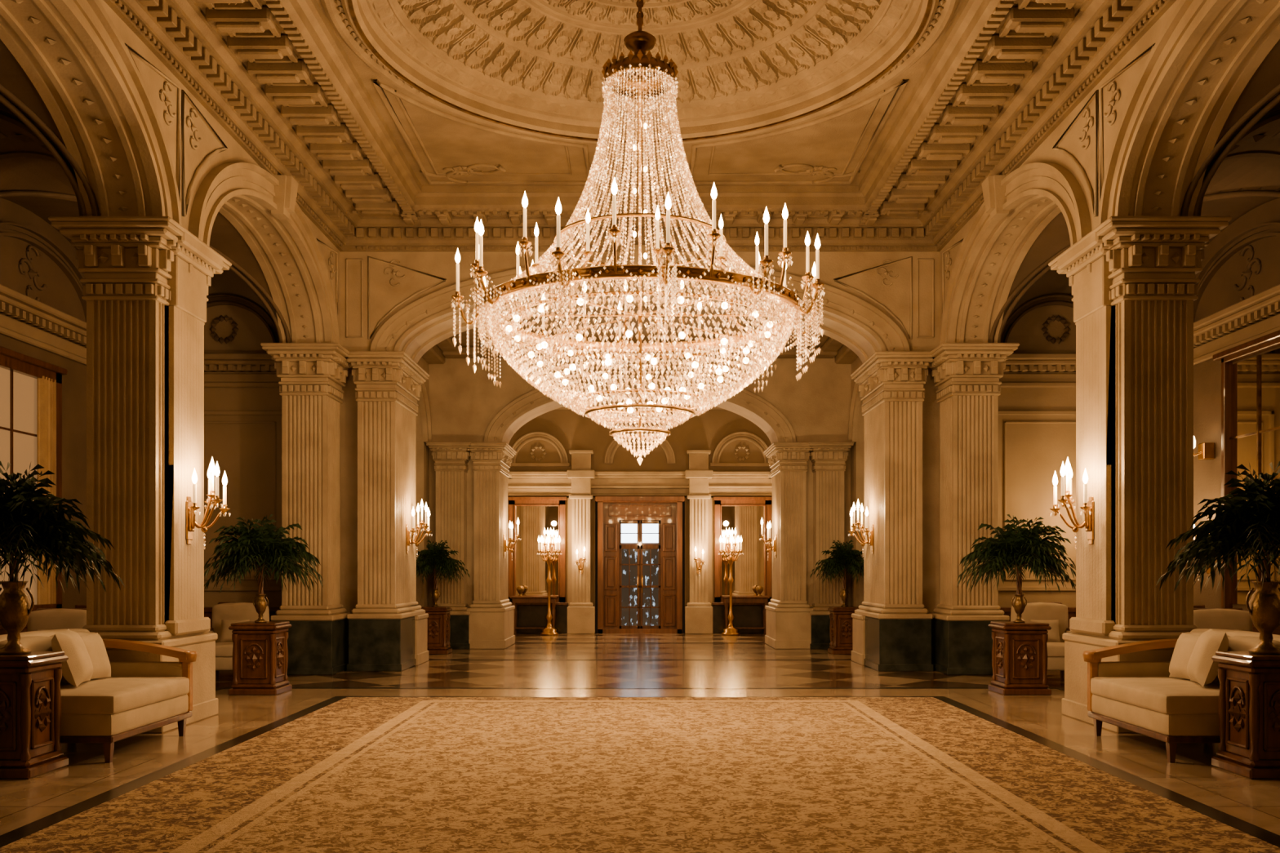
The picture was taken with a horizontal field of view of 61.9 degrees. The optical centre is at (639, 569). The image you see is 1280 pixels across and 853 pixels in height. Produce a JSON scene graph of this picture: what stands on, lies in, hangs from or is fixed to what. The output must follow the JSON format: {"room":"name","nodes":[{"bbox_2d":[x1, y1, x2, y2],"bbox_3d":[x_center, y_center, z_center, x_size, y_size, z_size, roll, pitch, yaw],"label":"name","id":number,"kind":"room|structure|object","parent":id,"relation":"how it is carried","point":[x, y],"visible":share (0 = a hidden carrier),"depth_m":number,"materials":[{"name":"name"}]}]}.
{"room":"hotel lobby","nodes":[
{"label":"hotel lobby","id":0,"kind":"room"},
{"bbox_2d":[0,197,86,635],"bbox_3d":[-7.020,-1.900,7.600,0.560,6.600,17.200,0,0,0],"label":"wall","id":1,"kind":"structure","parent":0,"point":[43,309],"depth_m":12.64,"materials":[{"name":"paint"}]},
{"bbox_2d":[0,346,66,623],"bbox_3d":[-6.925,-0.910,11.450,0.170,2.980,2.600,0,0,0],"label":"window","id":2,"kind":"structure","parent":1,"relation":"in","point":[31,388],"depth_m":12.25,"materials":[{"name":"clear glass"}]},
{"bbox_2d":[0,39,290,342],"bbox_3d":[-5.875,-3.748,6.709,2.399,1.503,15.218,0,0,0],"label":"ceiling","id":3,"kind":"structure","parent":0,"point":[37,175],"depth_m":10.70,"materials":[{"name":"paint"}]},
{"bbox_2d":[416,357,435,607],"bbox_3d":[-4.650,-1.300,18.025,3.100,5.400,3.750,0,0,0],"label":"wall","id":4,"kind":"structure","parent":0,"point":[425,473],"depth_m":18.75,"materials":[{"name":"paint"}]},
{"bbox_2d":[315,0,964,186],"bbox_3d":[0.000,-5.392,6.975,5.800,0.815,14.390,0,0,0],"label":"ceiling","id":5,"kind":"structure","parent":0,"point":[470,92],"depth_m":11.40,"materials":[{"name":"paint"}]},
{"bbox_2d":[450,0,825,465],"bbox_3d":[0.000,-3.380,9.850,3.402,4.840,3.402,0,0,0],"label":"chandelier","id":6,"kind":"object","parent":5,"relation":"hanging from","point":[639,75],"visible":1,"depth_m":9.36,"materials":[{"name":"clear glass"}]},
{"bbox_2d":[0,630,1279,835],"bbox_3d":[0.000,1.500,11.500,14.800,0.200,26.200,0,0,0],"label":"floor","id":7,"kind":"structure","parent":0,"point":[86,775],"depth_m":11.85,"materials":[{"name":"stone"}]},
{"bbox_2d":[0,651,68,779],"bbox_3d":[-4.320,0.990,7.360,0.500,0.820,0.500,0,0,0],"label":"wooden pedestal","id":8,"kind":"object","parent":7,"relation":"on","point":[30,695],"visible":1,"depth_m":7.17,"materials":[{"name":"brown wood"}]},
{"bbox_2d":[0,461,125,654],"bbox_3d":[-4.331,-0.092,7.393,1.367,1.341,1.316,0,0,0],"label":"potted palm","id":9,"kind":"object","parent":8,"relation":"on","point":[39,527],"visible":1,"depth_m":7.28,"materials":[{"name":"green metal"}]},
{"bbox_2d":[27,608,86,631],"bbox_3d":[-6.250,0.910,11.305,0.852,0.980,0.750,0,0,0],"label":"armchair","id":10,"kind":"object","parent":7,"relation":"on","point":[42,619],"visible":0.07,"depth_m":11.45,"materials":[{"name":"beige fabric"}]},
{"bbox_2d":[75,604,86,608],"bbox_3d":[-6.500,0.909,12.429,0.478,0.982,0.517,0,0,0],"label":"dining chair","id":11,"kind":"object","parent":7,"relation":"on","point":[76,606],"visible":0.02,"depth_m":12.64,"materials":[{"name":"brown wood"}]},
{"bbox_2d":[0,628,197,763],"bbox_3d":[-4.302,0.932,8.382,1.120,0.937,1.403,0,0,0],"label":"sofa","id":12,"kind":"object","parent":7,"relation":"on","point":[104,702],"visible":0.77,"depth_m":8.16,"materials":[{"name":"beige fabric"}]},
{"bbox_2d":[48,216,231,733],"bbox_3d":[-4.500,-0.800,9.725,1.040,4.400,1.390,0,0,0],"label":"pillar","id":13,"kind":"structure","parent":7,"relation":"on","point":[147,280],"depth_m":9.27,"materials":[{"name":"stone"}]},
{"bbox_2d":[0,0,340,344],"bbox_3d":[-4.405,-4.090,7.060,0.890,2.180,15.820,0,0,0],"label":"arcade","id":14,"kind":"object","parent":13,"relation":"on","point":[144,144],"depth_m":9.22,"materials":[{"name":"beige stone"}]},
{"bbox_2d":[186,457,231,549],"bbox_3d":[-3.953,-0.610,9.750,0.355,0.851,0.440,0,0,0],"label":"wall sconce","id":15,"kind":"object","parent":13,"relation":"attached to","point":[191,507],"visible":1,"depth_m":9.72,"materials":[{"name":"gold metal"}]},
{"bbox_2d":[208,602,269,678],"bbox_3d":[-5.150,0.910,13.505,0.852,0.980,0.750,0,0,0],"label":"armchair","id":16,"kind":"object","parent":7,"relation":"on","point":[224,614],"visible":0.25,"depth_m":13.65,"materials":[{"name":"beige fabric"}]},
{"bbox_2d":[204,269,281,627],"bbox_3d":[-5.890,-1.900,15.130,2.220,6.600,0.540,0,0,0],"label":"wall","id":17,"kind":"structure","parent":7,"relation":"on","point":[242,400],"depth_m":15.10,"materials":[{"name":"beige paint"}]},
{"bbox_2d":[228,621,292,695],"bbox_3d":[-4.320,1.000,12.150,0.540,0.800,0.540,0,0,0],"label":"wooden pedestal","id":18,"kind":"object","parent":7,"relation":"on","point":[260,650],"visible":1,"depth_m":11.94,"materials":[{"name":"brown wood"}]},
{"bbox_2d":[204,514,323,622],"bbox_3d":[-4.345,-0.022,12.158,1.450,1.241,1.366,0,0,0],"label":"potted palm","id":19,"kind":"object","parent":18,"relation":"on","point":[255,548],"visible":1,"depth_m":11.98,"materials":[{"name":"green plant"}]},
{"bbox_2d":[260,342,351,675],"bbox_3d":[-4.500,-0.800,14.635,1.040,4.400,1.110,0,0,0],"label":"pillar","id":20,"kind":"structure","parent":7,"relation":"on","point":[313,375],"depth_m":14.31,"materials":[{"name":"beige stone"}]},
{"bbox_2d":[345,351,430,671],"bbox_3d":[-3.660,-0.800,15.527,0.872,4.400,1.806,0,0,0],"label":"pillar","id":21,"kind":"structure","parent":7,"relation":"on","point":[388,625],"depth_m":14.81,"materials":[{"name":"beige stone"}]},
{"bbox_2d":[405,499,431,556],"bbox_3d":[-3.223,-0.610,15.550,0.355,0.851,0.440,0,0,0],"label":"wall sconce","id":22,"kind":"object","parent":21,"relation":"attached to","point":[409,541],"depth_m":15.52,"materials":[{"name":"gold metal"}]},
{"bbox_2d":[421,606,452,654],"bbox_3d":[-3.420,1.010,17.850,0.480,0.780,0.480,0,0,0],"label":"wooden pedestal","id":23,"kind":"object","parent":7,"relation":"on","point":[438,627],"visible":0.7,"depth_m":17.66,"materials":[{"name":"brown wood"}]},
{"bbox_2d":[416,538,470,607],"bbox_3d":[-3.408,0.050,17.874,1.137,1.139,1.093,0,0,0],"label":"potted palm","id":24,"kind":"object","parent":23,"relation":"on","point":[434,559],"visible":0.98,"depth_m":17.73,"materials":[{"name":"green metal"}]},
{"bbox_2d":[425,441,471,649],"bbox_3d":[-3.370,-0.425,19.100,0.808,3.650,0.708,0,0,0],"label":"pillar","id":25,"kind":"structure","parent":7,"relation":"on","point":[451,459],"depth_m":18.90,"materials":[{"name":"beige stone"}]},
{"bbox_2d":[466,442,516,648],"bbox_3d":[-2.725,-0.425,19.575,0.758,3.650,1.558,0,0,0],"label":"pillar","id":26,"kind":"structure","parent":7,"relation":"on","point":[491,616],"depth_m":18.96,"materials":[{"name":"stone"}]},
{"bbox_2d":[503,517,520,560],"bbox_3d":[-2.370,-0.565,19.600,0.300,0.801,0.335,0,0,41],"label":"wall sconce","id":27,"kind":"object","parent":26,"relation":"attached to","point":[506,548],"visible":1,"depth_m":19.58,"materials":[{"name":"gold metal"}]},
{"bbox_2d":[510,586,557,634],"bbox_3d":[-2.300,0.875,23.200,1.000,1.050,0.400,0,0,0],"label":"console table","id":28,"kind":"object","parent":7,"relation":"on","point":[520,598],"visible":0.8,"depth_m":23.04,"materials":[{"name":"brown wood"}]},
{"bbox_2d":[536,527,561,635],"bbox_3d":[-1.950,0.245,22.900,0.512,2.310,0.521,0,0,24],"label":"floor lamp","id":29,"kind":"object","parent":7,"relation":"on","point":[548,630],"visible":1,"depth_m":22.85,"materials":[{"name":"gold metal"}]},
{"bbox_2d":[0,697,1279,852],"bbox_3d":[0.000,1.389,5.340,6.360,0.014,12.480,0,0,0],"label":"carpet","id":30,"kind":"object","parent":7,"relation":"on","point":[348,775],"visible":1,"depth_m":6.73,"materials":[{"name":"beige carpet"}]},
{"bbox_2d":[0,642,1279,848],"bbox_3d":[0.000,1.398,9.725,10.000,0.004,21.450,0,0,0],"label":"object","id":31,"kind":"structure","parent":7,"relation":"in","point":[11,837],"depth_m":8.24,"materials":[{"name":"black stone"}]},
{"bbox_2d":[718,527,743,635],"bbox_3d":[1.950,0.245,22.900,0.512,2.310,0.521,0,0,24],"label":"floor lamp","id":32,"kind":"object","parent":7,"relation":"on","point":[731,630],"visible":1,"depth_m":22.85,"materials":[{"name":"gold metal"}]},
{"bbox_2d":[722,586,769,634],"bbox_3d":[2.300,0.875,23.200,1.000,1.050,0.400,0,0,0],"label":"console table","id":33,"kind":"object","parent":7,"relation":"on","point":[759,598],"visible":0.76,"depth_m":23.04,"materials":[{"name":"brown wood"}]},
{"bbox_2d":[763,442,813,648],"bbox_3d":[2.725,-0.425,19.575,0.758,3.650,1.558,0,0,0],"label":"pillar","id":34,"kind":"structure","parent":7,"relation":"on","point":[788,616],"depth_m":18.95,"materials":[{"name":"stone"}]},
{"bbox_2d":[759,517,776,560],"bbox_3d":[2.370,-0.565,19.600,0.300,0.801,0.335,0,0,41],"label":"wall sconce","id":35,"kind":"object","parent":34,"relation":"attached to","point":[773,548],"visible":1,"depth_m":19.58,"materials":[{"name":"gold metal"}]},
{"bbox_2d":[808,441,854,649],"bbox_3d":[3.370,-0.425,19.100,0.808,3.650,0.708,0,0,0],"label":"pillar","id":36,"kind":"structure","parent":7,"relation":"on","point":[828,459],"depth_m":18.90,"materials":[{"name":"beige stone"}]},
{"bbox_2d":[827,606,858,654],"bbox_3d":[3.420,1.010,17.850,0.480,0.780,0.480,0,0,0],"label":"wooden pedestal","id":37,"kind":"object","parent":7,"relation":"on","point":[841,627],"visible":0.7,"depth_m":17.66,"materials":[{"name":"brown wood"}]},
{"bbox_2d":[809,538,863,607],"bbox_3d":[3.408,0.050,17.874,1.137,1.139,1.093,0,0,0],"label":"potted palm","id":38,"kind":"object","parent":37,"relation":"on","point":[845,559],"visible":0.94,"depth_m":17.73,"materials":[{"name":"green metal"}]},
{"bbox_2d":[849,351,934,671],"bbox_3d":[3.660,-0.800,15.527,0.872,4.400,1.806,0,0,0],"label":"pillar","id":39,"kind":"structure","parent":7,"relation":"on","point":[892,625],"depth_m":14.82,"materials":[{"name":"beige stone"}]},
{"bbox_2d":[848,499,874,556],"bbox_3d":[3.222,-0.610,15.550,0.355,0.851,0.440,0,0,0],"label":"wall sconce","id":40,"kind":"object","parent":39,"relation":"attached to","point":[870,541],"depth_m":15.52,"materials":[{"name":"gold metal"}]},
{"bbox_2d":[928,342,1019,675],"bbox_3d":[4.500,-0.800,14.635,1.040,4.400,1.110,0,0,0],"label":"pillar","id":41,"kind":"structure","parent":7,"relation":"on","point":[966,375],"depth_m":14.30,"materials":[{"name":"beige stone"}]},
{"bbox_2d":[987,621,1051,695],"bbox_3d":[4.320,1.000,12.150,0.540,0.800,0.540,0,0,0],"label":"wooden pedestal","id":42,"kind":"object","parent":7,"relation":"on","point":[1019,650],"visible":1,"depth_m":11.94,"materials":[{"name":"brown wood"}]},
{"bbox_2d":[956,514,1075,622],"bbox_3d":[4.345,-0.022,12.158,1.450,1.241,1.366,0,0,0],"label":"potted palm","id":43,"kind":"object","parent":42,"relation":"on","point":[1025,548],"visible":1,"depth_m":11.98,"materials":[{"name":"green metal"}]},
{"bbox_2d":[998,269,1075,627],"bbox_3d":[5.890,-1.900,15.130,2.220,6.600,0.540,0,0,0],"label":"wall","id":44,"kind":"structure","parent":7,"relation":"on","point":[1037,400],"depth_m":15.10,"materials":[{"name":"beige paint"}]},
{"bbox_2d":[1010,602,1071,678],"bbox_3d":[5.150,0.910,13.505,0.852,0.980,0.750,0,0,0],"label":"armchair","id":45,"kind":"object","parent":7,"relation":"on","point":[1054,614],"visible":0.22,"depth_m":13.65,"materials":[{"name":"beige fabric"}]},
{"bbox_2d":[1048,216,1231,733],"bbox_3d":[4.500,-0.800,9.725,1.040,4.400,1.390,0,0,0],"label":"pillar","id":46,"kind":"structure","parent":7,"relation":"on","point":[1132,280],"depth_m":9.27,"materials":[{"name":"stone"}]},
{"bbox_2d":[1048,457,1093,549],"bbox_3d":[3.953,-0.610,9.750,0.355,0.851,0.440,0,0,0],"label":"wall sconce","id":47,"kind":"object","parent":46,"relation":"attached to","point":[1088,507],"visible":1,"depth_m":9.72,"materials":[{"name":"gold metal"}]},
{"bbox_2d":[939,0,1279,344],"bbox_3d":[4.405,-4.090,7.060,0.890,2.180,15.820,0,0,0],"label":"arcade","id":48,"kind":"object","parent":46,"relation":"on","point":[1135,145],"depth_m":9.22,"materials":[{"name":"beige stone"}]},
{"bbox_2d":[1082,628,1279,763],"bbox_3d":[4.302,0.932,8.382,1.120,0.937,1.403,0,0,0],"label":"sofa","id":49,"kind":"object","parent":7,"relation":"on","point":[1175,702],"visible":0.8,"depth_m":8.17,"materials":[{"name":"beige fabric"}]},
{"bbox_2d":[1193,604,1204,608],"bbox_3d":[6.500,0.909,12.429,0.478,0.982,0.517,0,0,0],"label":"dining chair","id":50,"kind":"object","parent":7,"relation":"on","point":[1194,606],"visible":0.04,"depth_m":12.64,"materials":[{"name":"brown wood"}]},
{"bbox_2d":[1193,608,1252,631],"bbox_3d":[6.250,0.910,11.305,0.852,0.980,0.750,0,0,0],"label":"armchair","id":51,"kind":"object","parent":7,"relation":"on","point":[1229,619],"visible":0.05,"depth_m":11.45,"materials":[{"name":"beige fabric"}]},
{"bbox_2d":[1211,651,1279,779],"bbox_3d":[4.320,0.990,7.360,0.500,0.820,0.500,0,0,0],"label":"wooden pedestal","id":52,"kind":"object","parent":7,"relation":"on","point":[1249,746],"visible":1,"depth_m":7.18,"materials":[{"name":"brown wood"}]},
{"bbox_2d":[1154,461,1279,654],"bbox_3d":[4.331,-0.092,7.393,1.367,1.341,1.316,0,0,0],"label":"potted palm","id":53,"kind":"object","parent":52,"relation":"on","point":[1240,526],"visible":1,"depth_m":7.28,"materials":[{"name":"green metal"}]},
{"bbox_2d":[340,244,939,613],"bbox_3d":[0.000,-1.900,15.430,9.600,6.600,1.440,0,0,0],"label":"wall","id":54,"kind":"structure","parent":0,"point":[873,301],"depth_m":14.95,"materials":[{"name":"beige paint"}]},
{"bbox_2d":[103,0,1176,251],"bbox_3d":[0.000,-4.780,6.975,8.400,0.640,15.950,0,0,0],"label":"crown molding","id":55,"kind":"structure","parent":54,"relation":"attached to","point":[276,75],"depth_m":11.59,"materials":[{"name":"paint"}]},
{"bbox_2d":[507,409,772,634],"bbox_3d":[0.000,-1.100,23.560,6.600,5.000,0.680,0,0,0],"label":"wall","id":56,"kind":"structure","parent":0,"point":[713,453],"depth_m":23.56,"materials":[{"name":"paint"}]},
{"bbox_2d":[507,496,567,602],"bbox_3d":[-2.270,-0.435,23.530,1.320,2.350,0.160,0,0,0],"label":"wall mirror","id":57,"kind":"object","parent":56,"relation":"attached to","point":[528,570],"visible":0.72,"depth_m":23.54,"materials":[{"name":"beige mirror"}]},
{"bbox_2d":[574,546,586,575],"bbox_3d":[-1.290,-0.192,23.241,0.270,0.641,0.178,0,0,0],"label":"wall sconce","id":58,"kind":"object","parent":56,"relation":"attached to","point":[580,566],"visible":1,"depth_m":23.21,"materials":[{"name":"gold metal"}]},
{"bbox_2d":[595,496,684,633],"bbox_3d":[0.000,-0.100,23.630,1.960,3.040,0.540,0,0,0],"label":"door","id":59,"kind":"structure","parent":56,"relation":"in","point":[640,538],"depth_m":23.58,"materials":[{"name":"brown wood"}]},
{"bbox_2d":[693,546,705,575],"bbox_3d":[1.290,-0.192,23.241,0.270,0.641,0.178,0,0,0],"label":"wall sconce","id":60,"kind":"object","parent":56,"relation":"attached to","point":[699,566],"visible":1,"depth_m":23.21,"materials":[{"name":"gold metal"}]},
{"bbox_2d":[712,496,772,602],"bbox_3d":[2.270,-0.435,23.530,1.320,2.350,0.160,0,0,0],"label":"wall mirror","id":61,"kind":"object","parent":56,"relation":"attached to","point":[751,570],"visible":0.77,"depth_m":23.54,"materials":[{"name":"beige mirror"}]},
{"bbox_2d":[428,356,851,606],"bbox_3d":[0.000,-1.300,19.625,7.700,5.400,1.050,0,0,0],"label":"wall","id":62,"kind":"structure","parent":0,"point":[465,406],"depth_m":19.20,"materials":[{"name":"paint"}]},
{"bbox_2d":[421,306,858,364],"bbox_3d":[0.000,-3.900,18.150,12.000,0.400,4.100,0,0,0],"label":"ceiling","id":63,"kind":"structure","parent":0,"point":[831,348],"depth_m":18.14,"materials":[{"name":"paint"}]},
{"bbox_2d":[555,396,724,409],"bbox_3d":[0.000,-3.550,22.050,6.600,0.300,3.900,0,0,0],"label":"ceiling","id":64,"kind":"structure","parent":0,"point":[646,399],"depth_m":22.89,"materials":[{"name":"paint"}]},
{"bbox_2d":[844,357,863,607],"bbox_3d":[4.650,-1.300,18.025,3.100,5.400,3.750,0,0,0],"label":"wall","id":65,"kind":"structure","parent":0,"point":[854,473],"depth_m":18.77,"materials":[{"name":"paint"}]},
{"bbox_2d":[989,39,1279,342],"bbox_3d":[5.875,-3.748,6.709,2.399,1.503,15.218,0,0,0],"label":"ceiling","id":66,"kind":"structure","parent":0,"point":[1242,175],"depth_m":10.70,"materials":[{"name":"paint"}]},
{"bbox_2d":[1193,197,1279,635],"bbox_3d":[7.020,-1.900,7.600,0.560,6.600,17.200,0,0,0],"label":"wall","id":67,"kind":"structure","parent":0,"point":[1237,303],"depth_m":12.74,"materials":[{"name":"paint"}]},
{"bbox_2d":[1193,524,1211,580],"bbox_3d":[6.850,-0.265,13.050,0.300,0.801,0.335,0,0,41],"label":"wall sconce","id":68,"kind":"object","parent":67,"relation":"attached to","point":[1208,571],"visible":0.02,"depth_m":13.06,"materials":[{"name":"gold metal"}]},
{"bbox_2d":[1193,435,1214,460],"bbox_3d":[6.843,-1.500,13.050,0.315,0.300,0.140,0,0,0],"label":"sconce","id":69,"kind":"object","parent":67,"relation":"attached to","point":[1206,450],"visible":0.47,"depth_m":12.98,"materials":[{"name":"gold metal"}]},
{"bbox_2d":[1213,329,1279,623],"bbox_3d":[6.925,-0.995,11.450,0.170,3.150,2.600,0,0,0],"label":"window","id":70,"kind":"structure","parent":67,"relation":"in","point":[1251,387],"depth_m":12.22,"materials":[{"name":"clear glass"}]}
]}

